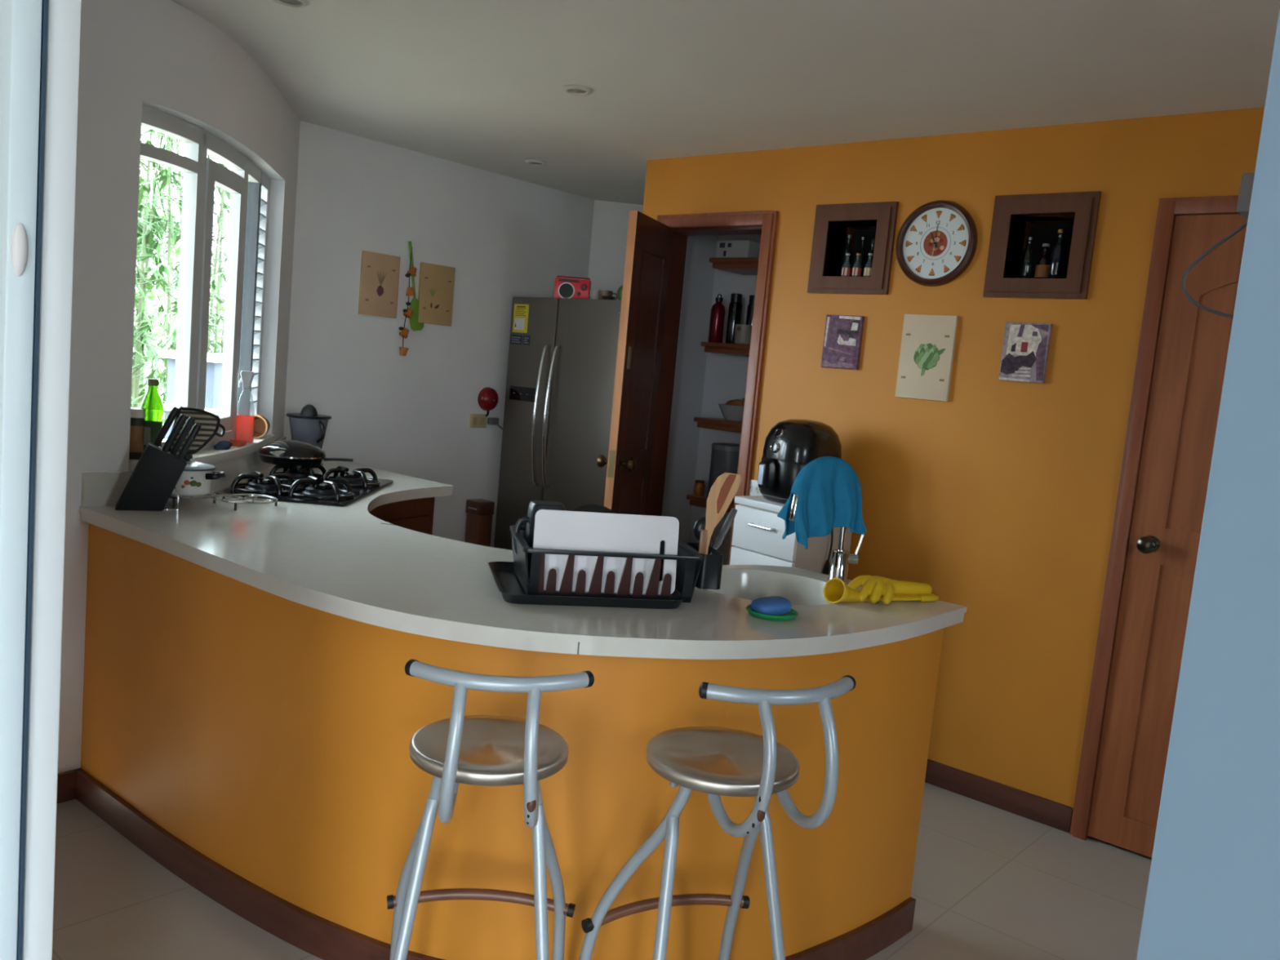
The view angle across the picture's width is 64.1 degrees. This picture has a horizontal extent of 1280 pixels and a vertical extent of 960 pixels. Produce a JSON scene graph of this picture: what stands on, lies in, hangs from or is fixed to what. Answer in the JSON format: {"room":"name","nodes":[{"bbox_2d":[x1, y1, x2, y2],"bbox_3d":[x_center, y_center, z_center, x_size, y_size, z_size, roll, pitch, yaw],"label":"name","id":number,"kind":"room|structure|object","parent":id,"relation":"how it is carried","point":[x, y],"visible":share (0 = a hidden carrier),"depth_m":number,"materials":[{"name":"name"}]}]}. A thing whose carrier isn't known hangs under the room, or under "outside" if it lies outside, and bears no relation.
{"room":"kitchen","nodes":[
{"label":"kitchen","id":0,"kind":"room"},
{"bbox_2d":[57,0,300,773],"bbox_3d":[-1.655,-0.276,3.342,0.584,2.300,2.225,6,6,12],"label":"wall","id":1,"kind":"structure","parent":0,"point":[162,55],"depth_m":2.90,"materials":[{"name":"white paint"}]},
{"bbox_2d":[56,768,80,804],"bbox_3d":[-1.882,0.892,2.691,0.016,0.085,0.761,10,8,40],"label":"baseboard","id":2,"kind":"structure","parent":1,"relation":"attached to","point":[66,780],"depth_m":2.94,"materials":[{"name":"brown wood"}]},
{"bbox_2d":[128,434,275,471],"bbox_3d":[-1.536,-0.107,3.572,0.276,0.032,1.209,5,6,-4],"label":"windowsill","id":3,"kind":"structure","parent":1,"relation":"attached to","point":[211,455],"depth_m":3.46,"materials":[{"name":"white"}]},
{"bbox_2d":[128,407,144,459],"bbox_3d":[-1.501,-0.138,3.035,0.059,0.150,0.059,10,8,40],"label":"jar","id":4,"kind":"object","parent":3,"relation":"on","point":[135,450],"visible":0.66,"depth_m":3.01,"materials":[{"name":"brown glass"}]},
{"bbox_2d":[139,378,164,449],"bbox_3d":[-1.461,-0.182,3.056,0.066,0.240,0.066,8,7,27],"label":"bottle","id":5,"kind":"object","parent":3,"relation":"on","point":[152,403],"visible":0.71,"depth_m":3.03,"materials":[{"name":"green glass"}]},
{"bbox_2d":[213,440,232,449],"bbox_3d":[-1.431,-0.121,3.509,0.045,0.028,0.112,5,6,-4],"label":"rag","id":6,"kind":"object","parent":3,"relation":"on","point":[225,445],"visible":1,"depth_m":3.49,"materials":[{"name":"blue fabric"}]},
{"bbox_2d":[235,370,254,443],"bbox_3d":[-1.459,-0.271,3.779,0.066,0.262,0.063,5,6,1],"label":"spray bottle","id":7,"kind":"object","parent":3,"relation":"on","point":[245,410],"visible":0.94,"depth_m":3.76,"materials":[{"name":"plastic"}]},
{"bbox_2d":[253,414,270,438],"bbox_3d":[-1.494,-0.211,3.998,0.093,0.093,0.088,5,6,-6],"label":"terracotta pot","id":8,"kind":"object","parent":3,"relation":"on","point":[261,424],"visible":0.68,"depth_m":4.03,"materials":[{"name":"ceramic"}]},
{"bbox_2d":[140,104,271,450],"bbox_3d":[-1.481,-0.629,3.536,0.130,1.020,1.201,5,6,-2],"label":"window","id":9,"kind":"structure","parent":1,"relation":"in","point":[248,186],"depth_m":3.36,"materials":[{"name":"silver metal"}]},
{"bbox_2d":[283,120,594,547],"bbox_3d":[-0.988,-0.412,5.175,0.110,2.300,1.860,10,8,40],"label":"wall","id":10,"kind":"structure","parent":0,"point":[504,237],"depth_m":4.92,"materials":[{"name":"white paint"}]},
{"bbox_2d":[358,250,400,318],"bbox_3d":[-1.203,-0.901,4.722,0.019,0.285,0.200,10,8,40],"label":"picture","id":11,"kind":"object","parent":10,"relation":"attached to","point":[380,273],"visible":1,"depth_m":4.71,"materials":[{"name":"beige paper"}]},
{"bbox_2d":[399,246,417,355],"bbox_3d":[-1.099,-0.844,4.835,0.042,0.511,0.074,10,8,40],"label":"garland","id":12,"kind":"object","parent":10,"relation":"hanging from","point":[407,313],"visible":1,"depth_m":4.83,"materials":[{"name":"orange"}]},
{"bbox_2d":[408,240,423,330],"bbox_3d":[-1.068,-0.920,4.870,0.016,0.416,0.119,10,8,37],"label":"spatula","id":13,"kind":"object","parent":10,"relation":"hanging from","point":[415,325],"visible":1,"depth_m":4.88,"materials":[{"name":"green plastic"}]},
{"bbox_2d":[417,262,455,325],"bbox_3d":[-0.991,-0.901,4.968,0.019,0.285,0.200,10,8,40],"label":"picture","id":14,"kind":"object","parent":10,"relation":"attached to","point":[436,282],"visible":1,"depth_m":4.96,"materials":[{"name":"paper"}]},
{"bbox_2d":[468,413,487,427],"bbox_3d":[-0.836,-0.305,5.281,0.010,0.072,0.112,10,8,40],"label":"outlet","id":15,"kind":"object","parent":10,"relation":"attached to","point":[476,420],"visible":1,"depth_m":5.28,"materials":[{"name":"beige plastic"}]},
{"bbox_2d":[477,386,498,417],"bbox_3d":[-0.776,-0.402,5.290,0.064,0.155,0.124,10,8,40],"label":"bell","id":16,"kind":"object","parent":10,"relation":"attached to","point":[487,398],"visible":1,"depth_m":5.26,"materials":[{"name":"red paint"}]},
{"bbox_2d":[80,523,943,959],"bbox_3d":[-0.477,0.665,2.530,2.373,0.820,0.697,6,6,9],"label":"counter base","id":17,"kind":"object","parent":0,"point":[270,735],"depth_m":2.29,"materials":[{"name":"paint"}]},
{"bbox_2d":[80,436,286,506],"bbox_3d":[-1.480,-0.050,3.663,0.174,0.095,1.601,5,6,0],"label":"backsplash","id":18,"kind":"structure","parent":17,"relation":"attached to","point":[101,488],"depth_m":2.94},
{"bbox_2d":[75,768,915,959],"bbox_3d":[-0.511,1.035,2.517,2.394,0.085,0.631,6,6,8],"label":"baseboard","id":19,"kind":"structure","parent":17,"relation":"attached to","point":[324,939],"depth_m":2.48,"materials":[{"name":"brown wood"}]},
{"bbox_2d":[79,436,966,659],"bbox_3d":[-0.744,0.161,3.112,3.079,0.263,1.445,10,8,40],"label":"countertop","id":20,"kind":"structure","parent":17,"relation":"on","point":[348,562],"depth_m":2.39,"materials":[{"name":"white stone"}]},
{"bbox_2d":[115,406,200,511],"bbox_3d":[-1.378,-0.064,2.928,0.213,0.297,0.080,2,7,-26],"label":"knife block","id":21,"kind":"object","parent":20,"relation":"on","point":[157,471],"visible":1,"depth_m":2.90,"materials":[{"name":"black plastic"}]},
{"bbox_2d":[168,405,225,455],"bbox_3d":[-1.317,-0.139,3.037,0.156,0.156,0.013,2,7,-26],"label":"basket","id":22,"kind":"object","parent":21,"relation":"in","point":[210,423],"visible":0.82,"depth_m":3.04,"materials":[{"name":"black fabric"}]},
{"bbox_2d":[169,492,216,506],"bbox_3d":[-1.374,0.055,3.084,0.176,0.031,0.176,10,8,40],"label":"trivet","id":23,"kind":"object","parent":20,"relation":"on","point":[174,498],"visible":0.29,"depth_m":3.02,"materials":[{"name":"silver metal"}]},
{"bbox_2d":[170,454,225,496],"bbox_3d":[-1.367,-0.020,3.076,0.211,0.120,0.166,1,7,-32],"label":"enamel pot","id":24,"kind":"object","parent":23,"relation":"on","point":[196,479],"visible":0.52,"depth_m":3.03,"materials":[{"name":"white metal"}]},
{"bbox_2d":[212,493,278,510],"bbox_3d":[-1.210,0.067,3.133,0.190,0.025,0.190,10,8,40],"label":"trivet","id":25,"kind":"object","parent":20,"relation":"on","point":[234,496],"visible":1,"depth_m":3.13,"materials":[{"name":"silver metal"}]},
{"bbox_2d":[213,464,393,506],"bbox_3d":[-1.164,-0.003,3.633,0.424,0.065,0.724,5,6,-1],"label":"gas cooktop","id":26,"kind":"object","parent":20,"relation":"in","point":[301,485],"visible":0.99,"depth_m":3.44,"materials":[{"name":"black metal"}]},
{"bbox_2d":[257,440,353,466],"bbox_3d":[-1.243,-0.102,3.805,0.343,0.085,0.245,4,6,-7],"label":"skillet","id":27,"kind":"object","parent":26,"relation":"on","point":[282,452],"visible":1,"depth_m":3.72,"materials":[{"name":"black metal"}]},
{"bbox_2d":[285,404,331,465],"bbox_3d":[-1.395,-0.191,4.294,0.183,0.256,0.183,4,6,-14],"label":"juicer","id":28,"kind":"object","parent":20,"relation":"on","point":[308,426],"visible":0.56,"depth_m":4.23,"materials":[{"name":"black plastic"}]},
{"bbox_2d":[488,560,685,608],"bbox_3d":[-0.134,0.245,2.387,0.418,0.024,0.358,4,6,-14],"label":"drip tray","id":29,"kind":"object","parent":20,"relation":"on","point":[508,583],"visible":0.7,"depth_m":2.24,"materials":[{"name":"black plastic"}]},
{"bbox_2d":[509,525,723,603],"bbox_3d":[-0.063,0.196,2.389,0.462,0.110,0.305,4,6,-14],"label":"dish rack","id":30,"kind":"object","parent":29,"relation":"on","point":[694,569],"visible":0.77,"depth_m":2.26,"materials":[{"name":"black plastic"}]},
{"bbox_2d":[513,500,565,579],"bbox_3d":[-0.236,0.140,2.390,0.122,0.176,0.088,3,6,-19],"label":"jug","id":31,"kind":"object","parent":30,"relation":"in","point":[535,506],"visible":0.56,"depth_m":2.36,"materials":[{"name":"black plastic"}]},
{"bbox_2d":[572,504,615,513],"bbox_3d":[-0.111,0.145,2.406,0.176,0.172,0.044,4,6,-13],"label":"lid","id":32,"kind":"object","parent":30,"relation":"in","point":[588,508],"visible":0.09,"depth_m":2.41,"materials":[{"name":"black"}]},
{"bbox_2d":[533,509,679,594],"bbox_3d":[-0.075,0.162,2.270,0.326,0.176,0.026,4,6,-14],"label":"cutting board","id":33,"kind":"object","parent":30,"relation":"in","point":[553,529],"visible":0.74,"depth_m":2.27,"materials":[{"name":"white plastic"}]},
{"bbox_2d":[693,516,714,540],"bbox_3d":[0.146,0.159,2.436,0.038,0.143,0.053,10,8,37],"label":"serving spoon","id":34,"kind":"object","parent":30,"relation":"in","point":[700,524],"visible":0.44,"depth_m":2.42,"materials":[{"name":"black plastic"}]},
{"bbox_2d":[684,542,723,589],"bbox_3d":[0.146,0.200,2.390,0.056,0.080,0.150,4,6,-14],"label":"utensil cup","id":35,"kind":"object","parent":30,"relation":"on","point":[709,577],"depth_m":2.32,"materials":[{"name":"black plastic"}]},
{"bbox_2d":[698,472,741,554],"bbox_3d":[0.179,0.113,2.327,0.081,0.264,0.012,5,6,-5],"label":"wooden spatula","id":36,"kind":"object","parent":30,"relation":"in","point":[722,491],"visible":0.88,"depth_m":2.32,"materials":[{"name":"brown wood"}]},
{"bbox_2d":[710,508,737,554],"bbox_3d":[0.185,0.152,2.416,0.107,0.170,0.023,-1,8,-44],"label":"kitchen knife","id":37,"kind":"object","parent":30,"relation":"in","point":[727,523],"visible":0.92,"depth_m":2.42,"materials":[{"name":"grey metal"}]},
{"bbox_2d":[707,568,831,604],"bbox_3d":[0.325,0.356,2.648,0.410,0.167,0.410,10,8,40],"label":"sink basin","id":38,"kind":"object","parent":20,"relation":"in","point":[747,585],"depth_m":2.83,"materials":[{"name":"white ceramic"}]},
{"bbox_2d":[746,604,798,620],"bbox_3d":[0.296,0.299,2.296,0.118,0.014,0.118,3,6,-17],"label":"soap dish","id":39,"kind":"object","parent":20,"relation":"on","point":[793,614],"visible":0.56,"depth_m":2.25,"materials":[{"name":"green plastic"}]},
{"bbox_2d":[751,595,791,615],"bbox_3d":[0.294,0.283,2.294,0.088,0.036,0.066,2,7,-24],"label":"soap bar","id":40,"kind":"object","parent":39,"relation":"on","point":[773,605],"visible":0.94,"depth_m":2.27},
{"bbox_2d":[788,493,866,583],"bbox_3d":[0.490,0.111,2.725,0.254,0.330,0.061,2,7,-28],"label":"faucet","id":41,"kind":"object","parent":20,"relation":"on","point":[841,558],"visible":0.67,"depth_m":2.76,"materials":[{"name":"silver metal"}]},
{"bbox_2d":[777,456,866,549],"bbox_3d":[0.489,0.055,2.712,0.239,0.238,0.112,1,7,-35],"label":"cloth","id":42,"kind":"object","parent":41,"relation":"on","point":[828,489],"visible":1,"depth_m":2.67,"materials":[{"name":"blue fabric"}]},
{"bbox_2d":[822,577,938,604],"bbox_3d":[0.614,0.276,2.576,0.335,0.063,0.074,2,7,-28],"label":"glove","id":43,"kind":"object","parent":20,"relation":"on","point":[835,591],"visible":0.75,"depth_m":2.53,"materials":[{"name":"yellow rubber"}]},
{"bbox_2d":[847,574,932,604],"bbox_3d":[0.628,0.273,2.593,0.268,0.056,0.106,0,8,-43],"label":"glove","id":44,"kind":"object","parent":43,"relation":"on","point":[875,586],"visible":0.97,"depth_m":2.55,"materials":[{"name":"yellow rubber"}]},
{"bbox_2d":[52,782,1151,959],"bbox_3d":[-1.001,1.253,0.937,6.070,0.100,10.750,10,8,40],"label":"floor","id":45,"kind":"structure","parent":0,"point":[989,882],"depth_m":2.73,"materials":[{"name":"tile"}]},
{"bbox_2d":[369,497,435,534],"bbox_3d":[-1.174,0.410,3.910,0.680,0.728,1.506,5,6,-5],"label":"base cabinet","id":46,"kind":"object","parent":45,"relation":"on","point":[415,514],"visible":0.03,"depth_m":3.94,"materials":[{"name":"brown wood"}]},
{"bbox_2d":[464,498,494,546],"bbox_3d":[-0.854,0.423,5.318,0.110,0.640,0.105,10,8,40],"label":"trash can","id":47,"kind":"object","parent":45,"relation":"on","point":[480,512],"visible":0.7,"depth_m":5.26,"materials":[{"name":"brown plastic"}]},
{"bbox_2d":[386,658,594,959],"bbox_3d":[-0.286,0.725,1.823,0.367,0.885,0.441,5,6,-5],"label":"bar stool","id":48,"kind":"object","parent":45,"relation":"on","point":[483,750],"visible":1,"depth_m":1.77,"materials":[{"name":"silver metal"}]},
{"bbox_2d":[493,296,622,550],"bbox_3d":[-0.228,-0.059,5.265,0.910,1.680,0.655,10,8,40],"label":"refrigerator","id":49,"kind":"object","parent":45,"relation":"on","point":[562,352],"visible":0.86,"depth_m":5.07,"materials":[{"name":"grey metal"}]},
{"bbox_2d":[553,275,591,298],"bbox_3d":[-0.336,-0.956,5.100,0.176,0.115,0.061,6,6,5],"label":"radio","id":50,"kind":"object","parent":49,"relation":"on","point":[571,288],"visible":0.93,"depth_m":5.08,"materials":[{"name":"red plastic"}]},
{"bbox_2d":[578,675,856,959],"bbox_3d":[0.131,0.758,1.873,0.365,0.885,0.441,2,7,-24],"label":"bar stool","id":51,"kind":"object","parent":45,"relation":"on","point":[715,762],"visible":1,"depth_m":1.80,"materials":[{"name":"silver metal"}]},
{"bbox_2d":[729,495,852,575],"bbox_3d":[0.524,0.537,3.817,0.332,0.920,0.320,0,8,-39],"label":"base cabinet","id":52,"kind":"object","parent":45,"relation":"on","point":[758,532],"visible":0.28,"depth_m":3.69,"materials":[{"name":"white wood"}]},
{"bbox_2d":[757,418,841,574],"bbox_3d":[0.578,0.054,3.770,0.295,0.556,0.288,6,6,7],"label":"air fryer","id":53,"kind":"object","parent":52,"relation":"on","point":[790,445],"visible":0.74,"depth_m":3.65,"materials":[{"name":"black"}]},
{"bbox_2d":[757,456,807,499],"bbox_3d":[0.570,-0.007,3.745,0.258,0.138,0.327,10,8,40],"label":"basket","id":54,"kind":"object","parent":53,"relation":"on","point":[776,476],"depth_m":3.65,"materials":[{"name":"black plastic"}]},
{"bbox_2d":[587,200,643,299],"bbox_3d":[0.405,-0.369,5.962,1.655,2.300,0.129,5,6,-6],"label":"wall","id":55,"kind":"structure","parent":0,"point":[610,219],"depth_m":5.73,"materials":[{"name":"white paint"}]},
{"bbox_2d":[661,235,718,542],"bbox_3d":[0.162,-0.270,4.830,0.020,2.300,0.380,10,8,40],"label":"wall","id":56,"kind":"structure","parent":0,"point":[699,273],"depth_m":4.86,"materials":[{"name":"paint"}]},
{"bbox_2d":[688,234,760,564],"bbox_3d":[0.622,-0.216,4.718,0.870,2.300,0.050,10,8,40],"label":"wall","id":57,"kind":"structure","parent":0,"point":[726,375],"depth_m":4.88,"materials":[{"name":"paint"}]},
{"bbox_2d":[686,493,734,512],"bbox_3d":[0.541,0.133,4.598,0.660,0.046,0.249,10,8,40],"label":"shelf","id":58,"kind":"object","parent":57,"relation":"attached to","point":[695,500],"visible":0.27,"depth_m":4.67,"materials":[{"name":"brown wood"}]},
{"bbox_2d":[693,480,704,496],"bbox_3d":[0.273,0.036,4.723,0.048,0.070,0.048,10,8,40],"label":"jar","id":59,"kind":"object","parent":58,"relation":"on","point":[699,486],"visible":1,"depth_m":4.70,"materials":[{"name":"orange glass"}]},
{"bbox_2d":[706,442,740,501],"bbox_3d":[0.400,-0.039,4.684,0.166,0.250,0.166,10,8,40],"label":"canister","id":60,"kind":"object","parent":58,"relation":"on","point":[724,456],"visible":0.61,"depth_m":4.61,"materials":[{"name":"grey metal"}]},
{"bbox_2d":[693,417,742,433],"bbox_3d":[0.574,-0.223,4.560,0.660,0.046,0.249,10,8,40],"label":"shelf","id":61,"kind":"object","parent":57,"relation":"attached to","point":[717,424],"visible":0.4,"depth_m":4.60,"materials":[{"name":"brown wood"}]},
{"bbox_2d":[718,403,743,422],"bbox_3d":[0.435,-0.304,4.645,0.170,0.070,0.170,10,8,40],"label":"bowl","id":62,"kind":"object","parent":61,"relation":"on","point":[733,413],"visible":0.74,"depth_m":4.59,"materials":[{"name":"grey"}]},
{"bbox_2d":[701,342,750,356],"bbox_3d":[0.605,-0.563,4.524,0.660,0.046,0.249,10,8,40],"label":"shelf","id":63,"kind":"object","parent":57,"relation":"attached to","point":[734,349],"visible":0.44,"depth_m":4.56,"materials":[{"name":"brown wood"}]},
{"bbox_2d":[707,293,725,342],"bbox_3d":[0.351,-0.733,4.634,0.066,0.220,0.066,10,8,40],"label":"bottle","id":64,"kind":"object","parent":63,"relation":"on","point":[717,313],"visible":0.94,"depth_m":4.61,"materials":[{"name":"red metal"}]},
{"bbox_2d":[725,293,742,343],"bbox_3d":[0.425,-0.726,4.609,0.060,0.225,0.060,10,8,40],"label":"flask","id":65,"kind":"object","parent":63,"relation":"on","point":[735,310],"visible":0.85,"depth_m":4.58,"materials":[{"name":"grey metal"}]},
{"bbox_2d":[733,324,751,344],"bbox_3d":[0.472,-0.643,4.530,0.107,0.085,0.084,4,6,-11],"label":"mug","id":66,"kind":"object","parent":63,"relation":"on","point":[742,332],"visible":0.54,"depth_m":4.49,"materials":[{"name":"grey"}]},
{"bbox_2d":[745,294,755,324],"bbox_3d":[0.508,-0.719,4.611,0.060,0.225,0.060,10,8,40],"label":"flask","id":67,"kind":"object","parent":63,"relation":"on","point":[750,306],"visible":0.39,"depth_m":4.58,"materials":[{"name":"grey metal"}]},
{"bbox_2d":[708,257,759,275],"bbox_3d":[0.638,-0.936,4.484,0.660,0.046,0.249,10,8,40],"label":"shelf","id":68,"kind":"object","parent":57,"relation":"attached to","point":[740,265],"visible":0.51,"depth_m":4.54,"materials":[{"name":"brown wood"}]},
{"bbox_2d":[715,240,759,257],"bbox_3d":[0.460,-1.034,4.635,0.180,0.082,0.151,10,8,40],"label":"box","id":69,"kind":"object","parent":68,"relation":"on","point":[736,248],"visible":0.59,"depth_m":4.57,"materials":[{"name":"grey"}]},
{"bbox_2d":[170,0,1279,204],"bbox_3d":[-0.817,-1.143,0.742,6.300,0.120,10.900,10,8,40],"label":"ceiling","id":70,"kind":"structure","parent":0,"point":[478,84],"depth_m":3.04,"materials":[{"name":"paint"}]},
{"bbox_2d":[272,0,309,8],"bbox_3d":[-0.957,-1.310,2.790,0.104,0.010,0.104,10,8,40],"label":"recessed light","id":71,"kind":"object","parent":70,"relation":"in","point":[291,3],"visible":1,"depth_m":2.81,"materials":[{"name":"grey"}]},
{"bbox_2d":[524,159,546,165],"bbox_3d":[-0.485,-1.478,4.759,0.104,0.010,0.104,10,8,40],"label":"recessed light","id":72,"kind":"object","parent":70,"relation":"in","point":[532,162],"visible":1,"depth_m":4.74,"materials":[{"name":"grey"}]},
{"bbox_2d":[562,84,592,95],"bbox_3d":[-0.210,-1.311,3.440,0.104,0.010,0.104,10,8,40],"label":"recessed light","id":73,"kind":"object","parent":70,"relation":"in","point":[579,90],"visible":1,"depth_m":3.43,"materials":[{"name":"grey"}]},
{"bbox_2d":[642,106,1264,807],"bbox_3d":[1.798,0.070,3.090,4.880,2.310,0.120,10,8,40],"label":"wall","id":74,"kind":"structure","parent":0,"point":[999,497],"depth_m":3.52,"materials":[{"name":"paint"}]},
{"bbox_2d":[596,210,778,564],"bbox_3d":[0.132,-0.090,4.259,0.620,2.058,0.530,10,8,40],"label":"door","id":75,"kind":"structure","parent":74,"relation":"in","point":[656,250],"depth_m":4.24,"materials":[{"name":"brown wood"}]},
{"bbox_2d":[748,479,762,496],"bbox_3d":[0.465,0.036,4.160,0.116,0.072,0.010,10,8,40],"label":"outlet","id":76,"kind":"object","parent":74,"relation":"attached to","point":[754,490],"visible":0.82,"depth_m":4.16,"materials":[{"name":"white plastic"}]},
{"bbox_2d":[821,314,864,369],"bbox_3d":[0.767,-0.523,3.875,0.155,0.200,0.019,10,8,40],"label":"picture","id":77,"kind":"object","parent":74,"relation":"attached to","point":[842,339],"visible":1,"depth_m":3.86},
{"bbox_2d":[807,201,898,294],"bbox_3d":[0.858,-0.872,3.916,0.339,0.334,0.224,10,8,40],"label":"picture frame","id":78,"kind":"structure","parent":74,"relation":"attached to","point":[886,213],"depth_m":3.85,"materials":[{"name":"brown wood"}]},
{"bbox_2d":[839,235,852,276],"bbox_3d":[0.804,-0.864,3.972,0.040,0.172,0.040,10,8,40],"label":"bottle","id":79,"kind":"object","parent":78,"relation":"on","point":[847,249],"visible":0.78,"depth_m":3.96,"materials":[{"name":"green glass"}]},
{"bbox_2d":[840,253,851,276],"bbox_3d":[0.792,-0.820,3.917,0.035,0.094,0.035,10,8,40],"label":"bottle","id":80,"kind":"object","parent":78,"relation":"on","point":[846,269],"visible":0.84,"depth_m":3.91,"materials":[{"name":"clear glass"}]},
{"bbox_2d":[851,253,862,276],"bbox_3d":[0.827,-0.813,3.888,0.035,0.094,0.035,10,8,40],"label":"bottle","id":81,"kind":"object","parent":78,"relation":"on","point":[856,269],"visible":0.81,"depth_m":3.88,"materials":[{"name":"clear glass"}]},
{"bbox_2d":[857,236,866,276],"bbox_3d":[0.860,-0.858,3.977,0.036,0.170,0.036,10,8,40],"label":"bottle","id":82,"kind":"object","parent":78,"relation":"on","point":[863,257],"visible":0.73,"depth_m":3.96,"materials":[{"name":"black glass"}]},
{"bbox_2d":[863,253,872,276],"bbox_3d":[0.865,-0.806,3.854,0.035,0.094,0.035,10,8,40],"label":"bottle","id":83,"kind":"object","parent":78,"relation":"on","point":[868,268],"visible":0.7,"depth_m":3.84,"materials":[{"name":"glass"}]},
{"bbox_2d":[894,314,958,401],"bbox_3d":[1.023,-0.439,3.655,0.200,0.300,0.020,10,8,40],"label":"picture","id":84,"kind":"object","parent":74,"relation":"attached to","point":[927,348],"visible":1,"depth_m":3.64,"materials":[{"name":"beige paper"}]},
{"bbox_2d":[896,200,977,286],"bbox_3d":[1.045,-0.838,3.618,0.300,0.300,0.030,10,8,40],"label":"wall clock","id":85,"kind":"object","parent":74,"relation":"attached to","point":[936,242],"visible":1,"depth_m":3.61,"materials":[{"name":"white plastic"}]},
{"bbox_2d":[924,758,1073,832],"bbox_3d":[1.892,1.206,2.952,4.050,0.085,0.014,10,8,40],"label":"baseboard","id":86,"kind":"structure","parent":74,"relation":"attached to","point":[1043,811],"depth_m":3.51,"materials":[{"name":"brown wood"}]},
{"bbox_2d":[998,322,1052,383],"bbox_3d":[1.290,-0.427,3.425,0.152,0.196,0.019,10,8,40],"label":"picture","id":87,"kind":"object","parent":74,"relation":"attached to","point":[1026,345],"visible":1,"depth_m":3.41,"materials":[{"name":"purple"}]},
{"bbox_2d":[982,191,1101,299],"bbox_3d":[1.388,-0.776,3.459,0.341,0.340,0.224,10,8,40],"label":"picture frame","id":88,"kind":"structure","parent":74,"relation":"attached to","point":[1079,237],"depth_m":3.41,"materials":[{"name":"brown wood"}]},
{"bbox_2d":[1017,236,1034,278],"bbox_3d":[1.323,-0.753,3.492,0.042,0.148,0.042,10,8,40],"label":"bottle","id":89,"kind":"object","parent":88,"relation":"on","point":[1028,255],"visible":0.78,"depth_m":3.48,"materials":[{"name":"green glass"}]},
{"bbox_2d":[1034,243,1050,278],"bbox_3d":[1.371,-0.737,3.471,0.048,0.128,0.048,10,8,40],"label":"bottle","id":90,"kind":"object","parent":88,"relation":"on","point":[1042,268],"visible":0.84,"depth_m":3.46,"materials":[{"name":"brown glass"}]},
{"bbox_2d":[1048,229,1066,278],"bbox_3d":[1.402,-0.751,3.424,0.048,0.172,0.048,10,8,40],"label":"bottle","id":91,"kind":"object","parent":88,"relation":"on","point":[1058,256],"visible":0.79,"depth_m":3.41,"materials":[{"name":"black glass"}]},
{"bbox_2d":[1069,195,1247,857],"bbox_3d":[1.866,0.210,2.984,0.902,2.047,0.197,10,8,40],"label":"door","id":92,"kind":"structure","parent":74,"relation":"in","point":[1183,348],"depth_m":3.16,"materials":[{"name":"brown wood"}]},
{"bbox_2d":[1136,8,1279,959],"bbox_3d":[0.928,0.327,-0.094,1.796,2.300,0.120,10,8,40],"label":"wall","id":93,"kind":"structure","parent":0,"point":[1213,893],"depth_m":0.41,"materials":[{"name":"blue paint"}]},
{"bbox_2d":[1181,173,1254,318],"bbox_3d":[0.288,-0.111,0.495,0.050,0.066,0.041,10,8,40],"label":"clothes hanger","id":94,"kind":"object","parent":93,"relation":"attached to","point":[1247,179],"visible":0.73,"depth_m":0.49,"materials":[{"name":"grey"}]},
{"bbox_3d":[-1.420,-0.094,1.840,1.864,2.300,0.042,10,8,40],"label":"wall","id":95,"kind":"structure","parent":0,"visible":0},
{"bbox_2d":[0,0,81,959],"bbox_3d":[-1.029,-0.019,1.473,0.865,2.300,0.072,10,8,40],"label":"door","id":96,"kind":"structure","parent":95,"relation":"in","point":[40,39],"depth_m":1.19,"materials":[{"name":"white"}]},
{"label":"outside","id":97,"kind":"structure","parent":0,"visible":0},
{"bbox_3d":[-3.165,1.263,2.781,28.000,0.100,32.000,10,8,40],"label":"ground","id":98,"kind":"structure","parent":97,"visible":0},
{"bbox_2d":[145,291,167,355],"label":"bamboo plant","id":99,"kind":"object","parent":98,"relation":"on","point":[161,308],"depth_m":9.57,"materials":[{"name":"green plant"}]},
{"bbox_2d":[170,245,179,320],"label":"bamboo plant","id":100,"kind":"object","parent":98,"relation":"on","point":[175,284],"depth_m":10.01,"materials":[{"name":"green plant"}]},
{"bbox_2d":[169,139,184,239],"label":"bamboo plant","id":101,"kind":"object","parent":98,"relation":"on","point":[180,192],"depth_m":9.54,"materials":[{"name":"green plant"}]},
{"bbox_2d":[133,176,226,408],"bbox_3d":[-6.189,-1.915,12.463,2.759,3.622,2.774,10,8,40],"label":"shrub","id":102,"kind":"object","parent":98,"relation":"on","point":[149,295],"visible":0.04,"depth_m":12.11,"materials":[{"name":"green plant"}]},
{"bbox_2d":[130,126,230,439],"bbox_3d":[-3.524,-1.182,7.399,1.886,4.561,2.235,5,6,1],"label":"bamboo plant","id":103,"kind":"object","parent":98,"relation":"on","point":[146,250],"visible":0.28,"depth_m":7.34,"materials":[{"name":"green plant"}]},
{"bbox_2d":[158,349,222,439],"bbox_3d":[-2.458,0.129,5.668,0.340,1.660,0.310,6,6,11],"label":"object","id":104,"kind":"object","parent":98,"relation":"on","point":[214,363],"visible":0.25,"depth_m":5.49,"materials":[{"name":"grey stone"}]},
{"bbox_2d":[206,154,230,354],"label":"bamboo plant","id":105,"kind":"object","parent":98,"relation":"on","point":[224,206],"depth_m":9.91,"materials":[{"name":"green plant"}]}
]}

